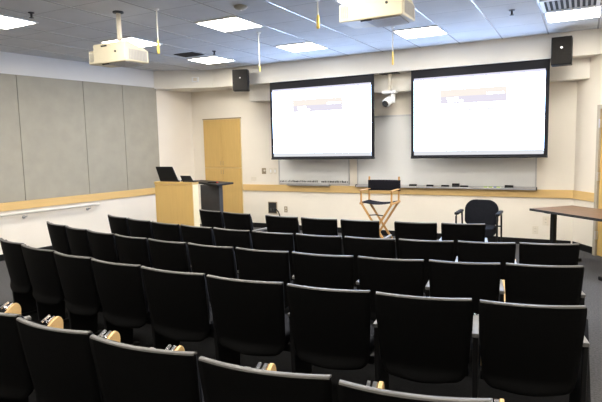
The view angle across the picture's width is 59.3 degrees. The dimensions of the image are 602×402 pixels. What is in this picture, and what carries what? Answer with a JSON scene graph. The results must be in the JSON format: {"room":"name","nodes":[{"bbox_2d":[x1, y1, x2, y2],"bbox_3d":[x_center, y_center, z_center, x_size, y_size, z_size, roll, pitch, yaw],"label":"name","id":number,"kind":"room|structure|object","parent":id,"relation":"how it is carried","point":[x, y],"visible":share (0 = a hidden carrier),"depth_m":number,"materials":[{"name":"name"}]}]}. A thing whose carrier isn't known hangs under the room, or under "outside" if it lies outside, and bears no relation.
{"room":"lecture hall","nodes":[
{"label":"lecture hall","id":0,"kind":"room"},
{"bbox_2d":[6,89,194,202],"bbox_3d":[-5.866,-0.482,6.592,0.149,3.220,12.290,3,7,34],"label":"wall","id":1,"kind":"structure","parent":0,"point":[174,108],"depth_m":11.16,"materials":[{"name":"white paint"}]},
{"bbox_2d":[0,73,24,202],"bbox_3d":[-4.849,-0.931,7.885,0.050,1.990,1.319,3,7,34],"label":"acoustic panel","id":2,"kind":"object","parent":1,"relation":"attached to","point":[12,189],"visible":1,"depth_m":8.28,"materials":[{"name":"fabric"}]},
{"bbox_2d":[0,203,99,218],"bbox_3d":[-4.835,0.300,7.857,0.113,0.124,4.239,3,7,34],"label":"handrail","id":3,"kind":"object","parent":1,"relation":"attached to","point":[93,204],"visible":1,"depth_m":8.71,"materials":[{"name":"metal"}]},
{"bbox_2d":[16,75,89,199],"bbox_3d":[-4.152,-1.056,8.906,0.050,1.990,1.158,3,7,34],"label":"acoustic panel","id":4,"kind":"object","parent":1,"relation":"attached to","point":[51,110],"visible":1,"depth_m":8.85,"materials":[{"name":"fabric"}]},
{"bbox_2d":[0,51,153,87],"bbox_3d":[-6.106,-1.863,5.957,0.050,0.330,11.223,3,7,34],"label":"trim","id":5,"kind":"structure","parent":1,"relation":"attached to","point":[10,63],"depth_m":9.07,"materials":[{"name":"paint"}]},
{"bbox_2d":[0,188,154,211],"bbox_3d":[-6.009,0.343,6.197,0.025,0.130,11.270,3,7,34],"label":"trim","id":6,"kind":"structure","parent":1,"relation":"attached to","point":[17,205],"depth_m":9.17,"materials":[{"name":"brown wood"}]},
{"bbox_2d":[0,194,156,254],"bbox_3d":[-6.032,0.789,6.262,0.050,0.770,11.273,3,7,34],"label":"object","id":7,"kind":"structure","parent":1,"relation":"attached to","point":[32,231],"depth_m":9.21,"materials":[{"name":"white paint"}]},
{"bbox_2d":[82,81,127,193],"bbox_3d":[-3.595,-1.156,9.723,0.050,1.990,0.821,3,7,34],"label":"acoustic panel","id":8,"kind":"object","parent":1,"relation":"attached to","point":[103,102],"visible":1,"depth_m":9.69,"materials":[{"name":"fabric"}]},
{"bbox_2d":[122,85,159,189],"bbox_3d":[-3.135,-1.238,10.397,0.050,1.990,0.811,3,7,34],"label":"acoustic panel","id":9,"kind":"object","parent":1,"relation":"attached to","point":[139,103],"visible":0.8,"depth_m":10.36,"materials":[{"name":"fabric"}]},
{"bbox_2d":[153,70,227,92],"bbox_3d":[-2.254,-2.457,10.785,1.094,0.350,1.050,2,7,28],"label":"trim","id":10,"kind":"structure","parent":1,"relation":"attached to","point":[176,80],"depth_m":10.56,"materials":[{"name":"paint"}]},
{"bbox_2d":[0,0,601,70],"bbox_3d":[-2.103,-1.998,4.353,11.302,0.100,12.700,2,7,28],"label":"ceiling","id":11,"kind":"structure","parent":0,"point":[461,19],"depth_m":6.94,"materials":[{"name":"tile"}]},
{"bbox_2d":[0,14,38,29],"bbox_3d":[-3.548,-2.104,6.186,0.618,0.014,0.618,2,7,28],"label":"recessed light","id":12,"kind":"object","parent":11,"relation":"in","point":[6,22],"visible":1,"depth_m":6.26,"materials":[{"name":"white plastic"}]},
{"bbox_2d":[0,16,32,28],"bbox_3d":[-3.548,-2.105,6.185,0.578,0.008,0.578,2,7,28],"label":"diffuser","id":13,"kind":"object","parent":12,"relation":"attached to","point":[6,22],"depth_m":6.26,"materials":[{"name":"plastic"}]},
{"bbox_2d":[89,10,148,67],"bbox_3d":[-2.070,-1.831,6.006,0.580,0.584,0.412,2,7,28],"label":"projector","id":14,"kind":"object","parent":11,"relation":"hanging from","point":[120,53],"visible":1,"depth_m":5.88,"materials":[{"name":"beige plastic"}]},
{"bbox_2d":[129,49,146,60],"bbox_3d":[-1.813,-1.623,5.890,0.006,0.105,0.262,2,7,28],"label":"grille","id":15,"kind":"object","parent":14,"relation":"attached to","point":[134,54],"depth_m":5.88,"materials":[{"name":"plastic"}]},
{"bbox_2d":[99,37,162,47],"bbox_3d":[-2.451,-2.286,7.653,0.618,0.014,0.618,2,7,28],"label":"recessed light","id":16,"kind":"object","parent":11,"relation":"in","point":[139,42],"visible":0.74,"depth_m":7.55,"materials":[{"name":"white plastic"}]},
{"bbox_2d":[103,38,156,46],"bbox_3d":[-2.451,-2.287,7.653,0.578,0.008,0.578,2,7,28],"label":"diffuser","id":17,"kind":"object","parent":16,"relation":"attached to","point":[139,42],"depth_m":7.55,"materials":[{"name":"plastic"}]},
{"bbox_2d":[154,8,159,53],"bbox_3d":[-1.589,-1.877,5.860,0.060,0.484,0.058,2,7,28],"label":"pull cord","id":18,"kind":"object","parent":11,"relation":"hanging from","point":[155,9],"visible":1,"depth_m":5.86,"materials":[{"name":"white plastic"}]},
{"bbox_2d":[174,52,203,56],"bbox_3d":[-1.847,-2.415,8.735,0.400,0.014,0.300,2,7,28],"label":"ceiling vent","id":19,"kind":"object","parent":11,"relation":"in","point":[188,54],"visible":1,"depth_m":8.69,"materials":[{"name":"black metal"}]},
{"bbox_2d":[186,56,235,63],"bbox_3d":[-1.581,-2.485,9.331,0.618,0.014,0.618,2,7,28],"label":"recessed light","id":20,"kind":"object","parent":11,"relation":"in","point":[209,59],"visible":1,"depth_m":9.31,"materials":[{"name":"white plastic"}]},
{"bbox_2d":[195,16,263,31],"bbox_3d":[-0.891,-2.211,6.627,0.618,0.014,0.618,2,7,28],"label":"recessed light","id":21,"kind":"object","parent":11,"relation":"in","point":[233,23],"visible":1,"depth_m":6.59,"materials":[{"name":"white plastic"}]},
{"bbox_2d":[0,0,601,70],"bbox_3d":[-1.913,-1.916,4.034,8.838,0.004,11.700,2,7,28],"label":"trim","id":22,"kind":"structure","parent":11,"relation":"attached to","point":[472,1],"depth_m":6.98,"materials":[{"name":"metal"}]},
{"bbox_2d":[275,41,327,51],"bbox_3d":[0.014,-2.409,8.287,0.618,0.014,0.618,2,7,28],"label":"recessed light","id":23,"kind":"object","parent":11,"relation":"in","point":[304,46],"visible":1,"depth_m":8.26,"materials":[{"name":"white plastic"}]},
{"bbox_2d":[279,43,323,51],"bbox_3d":[0.014,-2.410,8.286,0.578,0.008,0.578,2,7,28],"label":"diffuser","id":24,"kind":"object","parent":23,"relation":"attached to","point":[296,47],"depth_m":8.26,"materials":[{"name":"plastic"}]},
{"bbox_2d":[339,0,414,28],"bbox_3d":[0.687,-1.817,4.724,0.589,0.464,0.432,2,7,28],"label":"projector","id":25,"kind":"object","parent":11,"relation":"hanging from","point":[356,14],"visible":1,"depth_m":4.59,"materials":[{"name":"beige plastic"}]},
{"bbox_2d":[341,7,347,18],"bbox_3d":[0.389,-1.661,4.672,0.080,0.100,0.008,2,7,28],"label":"grille","id":26,"kind":"object","parent":25,"relation":"attached to","point":[344,10],"depth_m":4.67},
{"bbox_2d":[405,0,414,18],"bbox_3d":[0.946,-1.668,4.599,0.006,0.105,0.282,2,7,28],"label":"grille","id":27,"kind":"object","parent":25,"relation":"attached to","point":[409,6],"depth_m":4.60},
{"bbox_2d":[393,25,447,38],"bbox_3d":[1.666,-2.349,7.370,0.618,0.014,0.618,2,7,28],"label":"recessed light","id":28,"kind":"object","parent":11,"relation":"in","point":[434,30],"visible":0.9,"depth_m":7.33,"materials":[{"name":"white plastic"}]},
{"bbox_2d":[539,0,600,12],"bbox_3d":[3.039,-2.230,5.971,0.600,0.014,0.600,2,7,28],"label":"ceiling vent","id":29,"kind":"object","parent":11,"relation":"in","point":[547,6],"visible":1,"depth_m":6.02,"materials":[{"name":"white plastic"}]},
{"bbox_2d":[544,5,601,22],"bbox_3d":[3.356,-2.296,6.523,0.618,0.014,0.618,2,7,28],"label":"recessed light","id":30,"kind":"object","parent":11,"relation":"in","point":[591,12],"visible":0.97,"depth_m":6.51,"materials":[{"name":"white plastic"}]},
{"bbox_2d":[0,224,601,401],"bbox_3d":[-2.028,1.300,4.707,11.302,0.104,12.700,2,7,28],"label":"floor","id":31,"kind":"structure","parent":0,"point":[205,348],"depth_m":4.16,"materials":[{"name":"carpet"}]},
{"bbox_2d":[0,302,20,313],"bbox_3d":[-2.533,0.928,3.873,0.675,0.845,0.643,3,8,36],"label":"seat","id":32,"kind":"object","parent":31,"relation":"on","point":[14,308],"visible":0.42,"depth_m":3.88,"materials":[{"name":"wood"}]},
{"bbox_2d":[0,315,62,401],"bbox_3d":[-2.051,0.956,3.511,0.628,0.845,0.643,3,7,33],"label":"seat","id":33,"kind":"object","parent":31,"relation":"on","point":[56,322],"visible":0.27,"depth_m":3.53,"materials":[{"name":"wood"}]},
{"bbox_2d":[0,238,68,325],"bbox_3d":[-2.599,0.773,5.332,0.633,0.845,0.643,4,8,40],"label":"seat","id":34,"kind":"object","parent":31,"relation":"on","point":[20,284],"visible":0.56,"depth_m":5.10,"materials":[{"name":"plastic"}]},
{"bbox_2d":[46,221,71,254],"bbox_3d":[-2.677,0.656,6.443,0.643,0.845,0.658,-7,9,-44],"label":"seat","id":35,"kind":"object","parent":31,"relation":"on","point":[58,236],"visible":0.29,"depth_m":6.13,"materials":[{"name":"plastic"}]},
{"bbox_2d":[0,312,119,399],"bbox_3d":[-1.560,0.980,3.179,0.652,0.845,0.643,2,7,30],"label":"seat","id":36,"kind":"object","parent":31,"relation":"on","point":[16,383],"visible":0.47,"depth_m":2.87,"materials":[{"name":"plastic"}]},
{"bbox_2d":[21,244,102,335],"bbox_3d":[-2.143,0.804,4.942,0.659,0.845,0.643,3,8,37],"label":"seat","id":37,"kind":"object","parent":31,"relation":"on","point":[41,266],"visible":0.61,"depth_m":4.69,"materials":[{"name":"plastic"}]},
{"bbox_2d":[65,225,92,257],"bbox_3d":[-2.278,0.687,6.070,0.537,0.845,0.643,4,8,42],"label":"seat","id":38,"kind":"object","parent":31,"relation":"on","point":[78,239],"visible":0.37,"depth_m":5.78,"materials":[{"name":"plastic"}]},
{"bbox_2d":[54,251,139,345],"bbox_3d":[-1.695,0.831,4.599,0.578,0.845,0.643,3,7,34],"label":"seat","id":39,"kind":"object","parent":31,"relation":"on","point":[76,275],"visible":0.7,"depth_m":4.34,"materials":[{"name":"plastic"}]},
{"bbox_2d":[16,317,184,401],"bbox_3d":[-1.069,1.001,2.882,0.596,0.845,0.643,2,7,27],"label":"seat","id":40,"kind":"object","parent":31,"relation":"on","point":[60,362],"visible":0.71,"depth_m":2.59,"materials":[{"name":"plastic"}]},
{"bbox_2d":[87,229,119,262],"bbox_3d":[-1.894,0.713,5.747,0.555,0.845,0.643,4,8,39],"label":"seat","id":41,"kind":"object","parent":31,"relation":"on","point":[103,246],"visible":0.26,"depth_m":5.46,"materials":[{"name":"plastic"}]},
{"bbox_2d":[108,214,130,236],"bbox_3d":[-2.145,0.587,6.979,0.643,0.845,0.590,-7,9,-44],"label":"seat","id":42,"kind":"object","parent":31,"relation":"on","point":[118,225],"visible":0.24,"depth_m":6.67,"materials":[{"name":"plastic"}]},
{"bbox_2d":[114,234,152,267],"bbox_3d":[-1.488,0.736,5.441,0.553,0.845,0.643,3,8,36],"label":"seat","id":43,"kind":"object","parent":31,"relation":"on","point":[131,250],"visible":0.35,"depth_m":5.15,"materials":[{"name":"plastic"}]},
{"bbox_2d":[147,239,152,267],"bbox_3d":[-1.648,0.549,5.256,0.446,0.387,0.126,3,8,36],"label":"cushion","id":44,"kind":"object","parent":43,"relation":"on","point":[149,262],"depth_m":5.11,"materials":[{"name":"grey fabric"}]},
{"bbox_2d":[91,258,179,349],"bbox_3d":[-1.241,0.854,4.287,0.615,0.845,0.643,2,7,31],"label":"seat","id":45,"kind":"object","parent":31,"relation":"on","point":[120,287],"visible":0.6,"depth_m":4.02,"materials":[{"name":"plastic"}]},
{"bbox_2d":[143,285,148,313],"bbox_3d":[-1.389,0.668,4.091,0.496,0.387,0.126,2,7,31],"label":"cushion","id":46,"kind":"object","parent":45,"relation":"on","point":[145,305],"depth_m":3.97,"materials":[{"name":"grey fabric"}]},
{"bbox_2d":[127,218,153,238],"bbox_3d":[-1.756,0.616,6.624,0.556,0.845,0.643,4,8,42],"label":"seat","id":47,"kind":"object","parent":31,"relation":"on","point":[137,228],"visible":0.26,"depth_m":6.33,"materials":[{"name":"plastic"}]},
{"bbox_2d":[151,221,182,241],"bbox_3d":[-1.362,0.641,6.304,0.555,0.845,0.643,4,8,39],"label":"seat","id":48,"kind":"object","parent":31,"relation":"on","point":[161,231],"visible":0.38,"depth_m":6.01,"materials":[{"name":"plastic"}]},
{"bbox_2d":[154,181,199,226],"bbox_3d":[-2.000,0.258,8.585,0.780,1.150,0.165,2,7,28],"label":"lectern","id":49,"kind":"object","parent":31,"relation":"on","point":[178,202],"visible":0.69,"depth_m":8.46,"materials":[{"name":"brown wood"}]},
{"bbox_2d":[156,167,181,181],"bbox_3d":[-2.121,-0.436,8.541,0.415,0.245,0.188,2,7,28],"label":"monitor","id":50,"kind":"object","parent":49,"relation":"on","point":[166,174],"visible":0.89,"depth_m":8.48,"materials":[{"name":"black plastic"}]},
{"bbox_2d":[180,176,197,181],"bbox_3d":[-1.778,-0.355,8.397,0.269,0.099,0.139,2,7,28],"label":"laptop","id":51,"kind":"object","parent":49,"relation":"on","point":[184,178],"visible":1,"depth_m":8.34,"materials":[{"name":"black plastic"}]},
{"bbox_2d":[148,238,209,301],"bbox_3d":[-1.067,0.757,5.157,0.553,0.845,0.643,3,7,33],"label":"seat","id":52,"kind":"object","parent":31,"relation":"on","point":[165,255],"visible":0.36,"depth_m":4.86,"materials":[{"name":"plastic"}]},
{"bbox_2d":[186,244,191,272],"bbox_3d":[-1.218,0.571,4.964,0.446,0.387,0.126,3,7,33],"label":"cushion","id":53,"kind":"object","parent":52,"relation":"on","point":[188,264],"depth_m":4.83,"materials":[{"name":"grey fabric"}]},
{"bbox_2d":[89,334,275,401],"bbox_3d":[-0.556,1.019,2.605,0.660,0.845,0.643,1,7,24],"label":"seat","id":54,"kind":"object","parent":31,"relation":"on","point":[125,372],"visible":0.78,"depth_m":2.30,"materials":[{"name":"plastic"}]},
{"bbox_2d":[102,337,202,401],"bbox_3d":[-0.684,0.834,2.393,0.533,0.387,0.126,1,7,24],"label":"cushion","id":55,"kind":"object","parent":54,"relation":"on","point":[172,379],"depth_m":2.30,"materials":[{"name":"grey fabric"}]},
{"bbox_2d":[141,266,239,365],"bbox_3d":[-0.743,0.875,3.984,0.648,0.845,0.643,2,7,28],"label":"seat","id":56,"kind":"object","parent":31,"relation":"on","point":[179,305],"visible":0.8,"depth_m":3.72,"materials":[{"name":"plastic"}]},
{"bbox_2d":[205,278,209,321],"bbox_3d":[-0.883,0.690,3.780,0.523,0.387,0.126,2,7,28],"label":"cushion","id":57,"kind":"object","parent":56,"relation":"on","point":[207,305],"depth_m":3.66,"materials":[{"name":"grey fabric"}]},
{"bbox_2d":[209,302,212,330],"bbox_3d":[-0.750,0.872,4.040,0.454,0.070,0.430,2,7,28],"label":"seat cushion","id":58,"kind":"object","parent":56,"relation":"on","point":[211,317],"depth_m":3.80,"materials":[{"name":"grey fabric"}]},
{"bbox_2d":[180,224,215,245],"bbox_3d":[-0.960,0.663,6.014,0.529,0.845,0.643,3,8,35],"label":"seat","id":59,"kind":"object","parent":31,"relation":"on","point":[192,234],"visible":0.32,"depth_m":5.71,"materials":[{"name":"plastic"}]},
{"bbox_2d":[199,209,224,228],"bbox_3d":[-1.062,0.521,7.365,0.525,0.845,0.583,4,8,42],"label":"seat","id":60,"kind":"object","parent":31,"relation":"on","point":[212,219],"visible":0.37,"depth_m":7.09,"materials":[{"name":"black fabric"}]},
{"bbox_2d":[188,242,239,300],"bbox_3d":[-0.628,0.775,4.893,0.562,0.845,0.643,2,7,30],"label":"seat","id":61,"kind":"object","parent":31,"relation":"on","point":[220,261],"visible":0.35,"depth_m":4.60,"materials":[{"name":"plastic"}]},
{"bbox_2d":[234,252,236,278],"bbox_3d":[-0.771,0.590,4.692,0.454,0.387,0.126,2,7,30],"label":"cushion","id":62,"kind":"object","parent":61,"relation":"on","point":[235,266],"depth_m":4.58,"materials":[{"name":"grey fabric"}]},
{"bbox_2d":[198,180,232,213],"bbox_3d":[-1.624,0.212,9.244,0.528,1.085,1.316,-6,8,-39],"label":"side table","id":63,"kind":"object","parent":31,"relation":"on","point":[211,193],"visible":0.41,"depth_m":8.88,"materials":[{"name":"black plastic"}]},
{"bbox_2d":[202,117,243,212],"bbox_3d":[-1.657,-0.606,11.248,0.970,2.285,0.066,2,7,28],"label":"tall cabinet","id":64,"kind":"object","parent":31,"relation":"on","point":[222,136],"visible":0.86,"depth_m":11.18,"materials":[{"name":"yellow wood"}]},
{"bbox_2d":[213,227,252,273],"bbox_3d":[-0.549,0.682,5.750,0.537,0.845,0.643,3,7,32],"label":"seat","id":65,"kind":"object","parent":31,"relation":"on","point":[223,237],"visible":0.27,"depth_m":5.46,"materials":[{"name":"plastic"}]},
{"bbox_2d":[223,211,266,248],"bbox_3d":[-0.662,0.546,7.043,0.531,0.845,0.583,4,8,38],"label":"seat","id":66,"kind":"object","parent":31,"relation":"on","point":[235,221],"visible":0.28,"depth_m":6.78,"materials":[{"name":"plastic"}]},
{"bbox_2d":[206,274,311,373],"bbox_3d":[-0.219,0.894,3.703,0.645,0.845,0.643,2,7,25],"label":"seat","id":67,"kind":"object","parent":31,"relation":"on","point":[250,318],"visible":0.81,"depth_m":3.43,"materials":[{"name":"plastic"}]},
{"bbox_2d":[285,314,289,341],"bbox_3d":[-0.229,0.890,3.759,0.452,0.070,0.430,2,7,25],"label":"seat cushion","id":68,"kind":"object","parent":67,"relation":"on","point":[287,330],"depth_m":3.59,"materials":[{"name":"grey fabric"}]},
{"bbox_2d":[235,247,294,308],"bbox_3d":[-0.170,0.791,4.649,0.569,0.845,0.643,2,7,27],"label":"seat","id":69,"kind":"object","parent":31,"relation":"on","point":[253,264],"visible":0.42,"depth_m":4.35,"materials":[{"name":"plastic"}]},
{"bbox_2d":[252,230,294,280],"bbox_3d":[-0.122,0.698,5.507,0.536,0.845,0.643,2,7,29],"label":"seat","id":70,"kind":"object","parent":31,"relation":"on","point":[270,241],"visible":0.27,"depth_m":5.21,"materials":[{"name":"plastic"}]},
{"bbox_2d":[265,215,299,251],"bbox_3d":[-0.077,0.572,6.676,0.575,0.845,0.643,3,7,33],"label":"seat","id":71,"kind":"object","parent":31,"relation":"on","point":[275,224],"visible":0.38,"depth_m":6.37,"materials":[{"name":"plastic"}]},
{"bbox_2d":[198,356,384,401],"bbox_3d":[-0.015,1.034,2.346,0.642,0.845,0.643,1,7,21],"label":"seat","id":72,"kind":"object","parent":31,"relation":"on","point":[221,381],"visible":0.89,"depth_m":2.04,"materials":[{"name":"plastic"}]},
{"bbox_2d":[295,233,341,254],"bbox_3d":[0.315,0.712,5.290,0.529,0.845,0.643,2,7,26],"label":"seat","id":73,"kind":"object","parent":31,"relation":"on","point":[312,244],"visible":0.28,"depth_m":4.98,"materials":[{"name":"plastic"}]},
{"bbox_2d":[301,217,343,254],"bbox_3d":[0.371,0.590,6.415,0.529,0.845,0.643,2,7,29],"label":"seat","id":74,"kind":"object","parent":31,"relation":"on","point":[310,226],"visible":0.27,"depth_m":6.12,"materials":[{"name":"plastic"}]},
{"bbox_2d":[291,251,370,324],"bbox_3d":[0.310,0.804,4.426,0.582,0.845,0.643,1,7,24],"label":"seat","id":75,"kind":"object","parent":31,"relation":"on","point":[311,270],"visible":0.36,"depth_m":4.12,"materials":[{"name":"plastic"}]},
{"bbox_2d":[286,283,388,389],"bbox_3d":[0.297,0.908,3.461,0.596,0.845,0.643,1,7,22],"label":"seat","id":76,"kind":"object","parent":31,"relation":"on","point":[332,329],"visible":0.82,"depth_m":3.19,"materials":[{"name":"plastic"}]},
{"bbox_2d":[370,325,373,349],"bbox_3d":[0.286,0.905,3.516,0.417,0.070,0.430,1,7,22],"label":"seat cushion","id":77,"kind":"object","parent":76,"relation":"on","point":[371,326],"depth_m":3.42,"materials":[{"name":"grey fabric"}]},
{"bbox_2d":[340,219,391,254],"bbox_3d":[0.789,0.606,6.173,0.500,0.845,0.583,2,7,26],"label":"seat","id":78,"kind":"object","parent":31,"relation":"on","point":[352,228],"visible":0.31,"depth_m":5.90,"materials":[{"name":"plastic"}]},
{"bbox_2d":[344,236,394,286],"bbox_3d":[0.762,0.722,5.097,0.534,0.845,0.643,1,7,23],"label":"seat","id":79,"kind":"object","parent":31,"relation":"on","point":[355,246],"visible":0.34,"depth_m":4.79,"materials":[{"name":"plastic"}]},
{"bbox_2d":[358,176,400,237],"bbox_3d":[1.241,0.209,8.282,0.546,1.166,0.480,2,7,28],"label":"folding chair","id":80,"kind":"object","parent":31,"relation":"on","point":[392,185],"visible":0.8,"depth_m":8.33,"materials":[{"name":"brown wood"}]},
{"bbox_2d":[357,256,429,320],"bbox_3d":[0.797,0.814,4.231,0.563,0.845,0.643,1,7,21],"label":"seat","id":81,"kind":"object","parent":31,"relation":"on","point":[386,275],"visible":0.4,"depth_m":3.93,"materials":[{"name":"plastic"}]},
{"bbox_2d":[394,221,441,258],"bbox_3d":[1.344,0.615,5.974,0.548,0.845,0.643,1,7,22],"label":"seat","id":82,"kind":"object","parent":31,"relation":"on","point":[403,230],"visible":0.29,"depth_m":5.66,"materials":[{"name":"plastic"}]},
{"bbox_2d":[337,379,503,401],"bbox_3d":[0.510,1.046,2.127,0.594,0.845,0.643,1,6,19],"label":"seat","id":83,"kind":"object","parent":31,"relation":"on","point":[347,391],"visible":1,"depth_m":1.84,"materials":[{"name":"plastic"}]},
{"bbox_2d":[375,291,480,397],"bbox_3d":[0.808,0.918,3.254,0.601,0.845,0.643,1,6,19],"label":"seat","id":84,"kind":"object","parent":31,"relation":"on","point":[422,339],"visible":0.94,"depth_m":2.98,"materials":[{"name":"plastic"}]},
{"bbox_2d":[398,238,457,293],"bbox_3d":[1.222,0.730,4.928,0.535,0.845,0.643,1,6,20],"label":"seat","id":85,"kind":"object","parent":31,"relation":"on","point":[426,250],"visible":0.34,"depth_m":4.62,"materials":[{"name":"plastic"}]},
{"bbox_2d":[441,223,487,261],"bbox_3d":[1.794,0.625,5.788,0.484,0.845,0.583,1,6,18],"label":"seat","id":86,"kind":"object","parent":31,"relation":"on","point":[454,232],"visible":0.33,"depth_m":5.50,"materials":[{"name":"plastic"}]},
{"bbox_2d":[428,259,505,330],"bbox_3d":[1.283,0.821,4.066,0.554,0.845,0.643,1,6,18],"label":"seat","id":87,"kind":"object","parent":31,"relation":"on","point":[447,279],"visible":0.51,"depth_m":3.77,"materials":[{"name":"plastic"}]},
{"bbox_2d":[454,199,502,241],"bbox_3d":[2.552,0.417,7.586,0.610,0.840,0.548,2,7,28],"label":"office chair","id":88,"kind":"object","parent":31,"relation":"on","point":[477,211],"visible":0.78,"depth_m":7.67,"materials":[{"name":"grey fabric"}]},
{"bbox_2d":[457,240,516,297],"bbox_3d":[1.686,0.735,4.785,0.526,0.845,0.643,1,6,17],"label":"seat","id":89,"kind":"object","parent":31,"relation":"on","point":[502,253],"visible":0.38,"depth_m":4.47,"materials":[{"name":"plastic"}]},
{"bbox_2d":[479,299,589,401],"bbox_3d":[1.309,0.929,3.049,0.572,0.845,0.583,0,6,16],"label":"seat","id":90,"kind":"object","parent":31,"relation":"on","point":[526,349],"visible":1,"depth_m":2.80,"materials":[{"name":"plastic"}]},
{"bbox_2d":[505,263,585,305],"bbox_3d":[1.759,0.828,3.900,0.543,0.845,0.583,0,6,15],"label":"seat","id":91,"kind":"object","parent":31,"relation":"on","point":[524,283],"visible":0.49,"depth_m":3.62,"materials":[{"name":"plastic"}]},
{"bbox_2d":[519,242,579,265],"bbox_3d":[2.135,0.740,4.642,0.503,0.845,0.583,0,6,14],"label":"seat","id":92,"kind":"object","parent":31,"relation":"on","point":[529,253],"visible":0.32,"depth_m":4.35,"materials":[{"name":"plastic"}]},
{"bbox_2d":[529,205,601,280],"bbox_3d":[3.731,0.521,6.786,0.744,0.752,1.406,-3,6,-18],"label":"work table","id":93,"kind":"object","parent":31,"relation":"on","point":[587,213],"visible":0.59,"depth_m":7.03,"materials":[{"name":"brown wood"}]},
{"bbox_2d":[191,81,576,243],"bbox_3d":[0.885,-0.997,9.973,7.859,3.220,0.150,2,7,28],"label":"wall","id":94,"kind":"structure","parent":0,"point":[554,172],"depth_m":9.63,"materials":[{"name":"beige paint"}]},
{"bbox_2d":[268,202,279,215],"bbox_3d":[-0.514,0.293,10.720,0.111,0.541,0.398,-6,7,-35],"label":"cable box","id":95,"kind":"object","parent":94,"relation":"attached to","point":[272,206],"visible":0.91,"depth_m":10.77,"materials":[{"name":"black metal"}]},
{"bbox_2d":[278,159,349,185],"bbox_3d":[0.205,-0.933,10.200,1.530,1.285,0.100,2,7,28],"label":"whiteboard","id":96,"kind":"object","parent":94,"relation":"attached to","point":[297,172],"visible":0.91,"depth_m":10.25,"materials":[{"name":"ceramic"}]},
{"bbox_2d":[287,184,330,185],"bbox_3d":[0.148,-0.312,10.304,0.920,0.030,0.100,2,7,28],"label":"tray","id":97,"kind":"object","parent":96,"relation":"on","point":[287,184],"depth_m":10.24,"materials":[{"name":"metal"}]},
{"bbox_2d":[213,28,601,88],"bbox_3d":[1.430,-2.365,9.150,6.950,0.350,0.500,2,7,28],"label":"soffit","id":98,"kind":"structure","parent":94,"relation":"attached to","point":[586,43],"depth_m":8.61,"materials":[{"name":"paint"}]},
{"bbox_2d":[243,184,572,198],"bbox_3d":[1.502,-0.196,9.641,6.150,0.130,0.025,2,7,28],"label":"trim","id":99,"kind":"structure","parent":94,"relation":"attached to","point":[539,193],"depth_m":9.25,"materials":[{"name":"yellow wood"}]},
{"bbox_2d":[253,222,570,243],"bbox_3d":[1.522,0.584,9.729,6.130,0.100,0.015,2,7,28],"label":"baseboard","id":100,"kind":"structure","parent":94,"relation":"attached to","point":[258,225],"depth_m":8.73,"materials":[{"name":"black plastic"}]},
{"bbox_2d":[249,57,589,101],"bbox_3d":[1.655,-2.047,9.211,5.930,0.304,0.250,2,7,28],"label":"trim","id":101,"kind":"structure","parent":94,"relation":"attached to","point":[579,69],"depth_m":9.00,"materials":[{"name":"paint"}]},
{"bbox_2d":[355,114,536,190],"bbox_3d":[2.373,-0.858,9.056,3.079,1.289,0.100,2,7,28],"label":"whiteboard","id":102,"kind":"object","parent":94,"relation":"attached to","point":[392,133],"visible":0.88,"depth_m":9.21,"materials":[{"name":"ceramic"}]},
{"bbox_2d":[355,184,536,190],"bbox_3d":[2.387,-0.240,9.122,3.079,0.046,0.100,2,7,28],"label":"tray","id":103,"kind":"object","parent":102,"relation":"on","point":[470,186],"depth_m":8.82,"materials":[{"name":"grey metal"}]},
{"bbox_2d":[411,59,549,158],"bbox_3d":[2.760,-1.403,8.342,2.087,1.450,0.036,2,7,28],"label":"projection screen","id":104,"kind":"object","parent":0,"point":[496,110],"visible":1,"depth_m":8.29,"materials":[{"name":"white fabric"}]},
{"bbox_2d":[572,54,601,246],"bbox_3d":[2.667,-0.204,2.189,1.361,3.220,12.340,1,7,21],"label":"wall","id":105,"kind":"structure","parent":0,"point":[589,91],"depth_m":7.87,"materials":[{"name":"beige paint"}]},
{"bbox_2d":[232,69,249,91],"bbox_3d":[-1.121,-2.267,9.996,0.290,0.390,0.371,-1,6,4],"label":"loudspeaker","id":106,"kind":"object","parent":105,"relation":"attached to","point":[240,77],"visible":1,"depth_m":9.82,"materials":[{"name":"black plastic"}]},
{"bbox_2d":[233,70,246,89],"bbox_3d":[-1.133,-2.248,9.821,0.266,0.366,0.010,-1,6,4],"label":"grille","id":107,"kind":"object","parent":106,"relation":"attached to","point":[239,76],"depth_m":9.82,"materials":[{"name":"metal"}]},
{"bbox_2d":[270,74,374,159],"bbox_3d":[0.345,-1.485,9.616,2.084,1.450,0.036,2,7,28],"label":"projection screen","id":108,"kind":"object","parent":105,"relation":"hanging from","point":[323,118],"visible":1,"depth_m":9.57,"materials":[{"name":"white fabric"}]},
{"bbox_2d":[379,72,399,106],"bbox_3d":[1.511,-1.889,9.023,0.320,0.572,0.270,2,7,28],"label":"ceiling camera","id":109,"kind":"object","parent":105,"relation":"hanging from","point":[390,99],"visible":1,"depth_m":8.99,"materials":[{"name":"white plastic"}]},
{"bbox_2d":[551,35,572,66],"bbox_3d":[3.707,-2.115,7.508,0.260,0.385,0.313,2,7,30],"label":"loudspeaker","id":110,"kind":"object","parent":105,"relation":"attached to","point":[561,47],"visible":1,"depth_m":7.38,"materials":[{"name":"black plastic"}]},
{"bbox_2d":[572,241,591,253],"bbox_3d":[4.274,0.706,8.011,0.015,0.100,0.527,-2,6,-5],"label":"baseboard","id":111,"kind":"structure","parent":105,"relation":"attached to","point":[586,248],"depth_m":7.94,"materials":[{"name":"black plastic"}]},
{"bbox_2d":[573,190,593,201],"bbox_3d":[4.250,-0.075,7.936,0.025,0.130,0.545,-2,6,-5],"label":"trim","id":112,"kind":"structure","parent":105,"relation":"attached to","point":[580,195],"depth_m":7.93,"materials":[{"name":"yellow wood"}]},
{"bbox_2d":[592,105,601,255],"bbox_3d":[4.286,-0.233,7.098,0.101,2.160,1.040,-2,6,-5],"label":"door","id":113,"kind":"structure","parent":105,"relation":"in","point":[597,226],"depth_m":7.56,"materials":[{"name":"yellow wood"}]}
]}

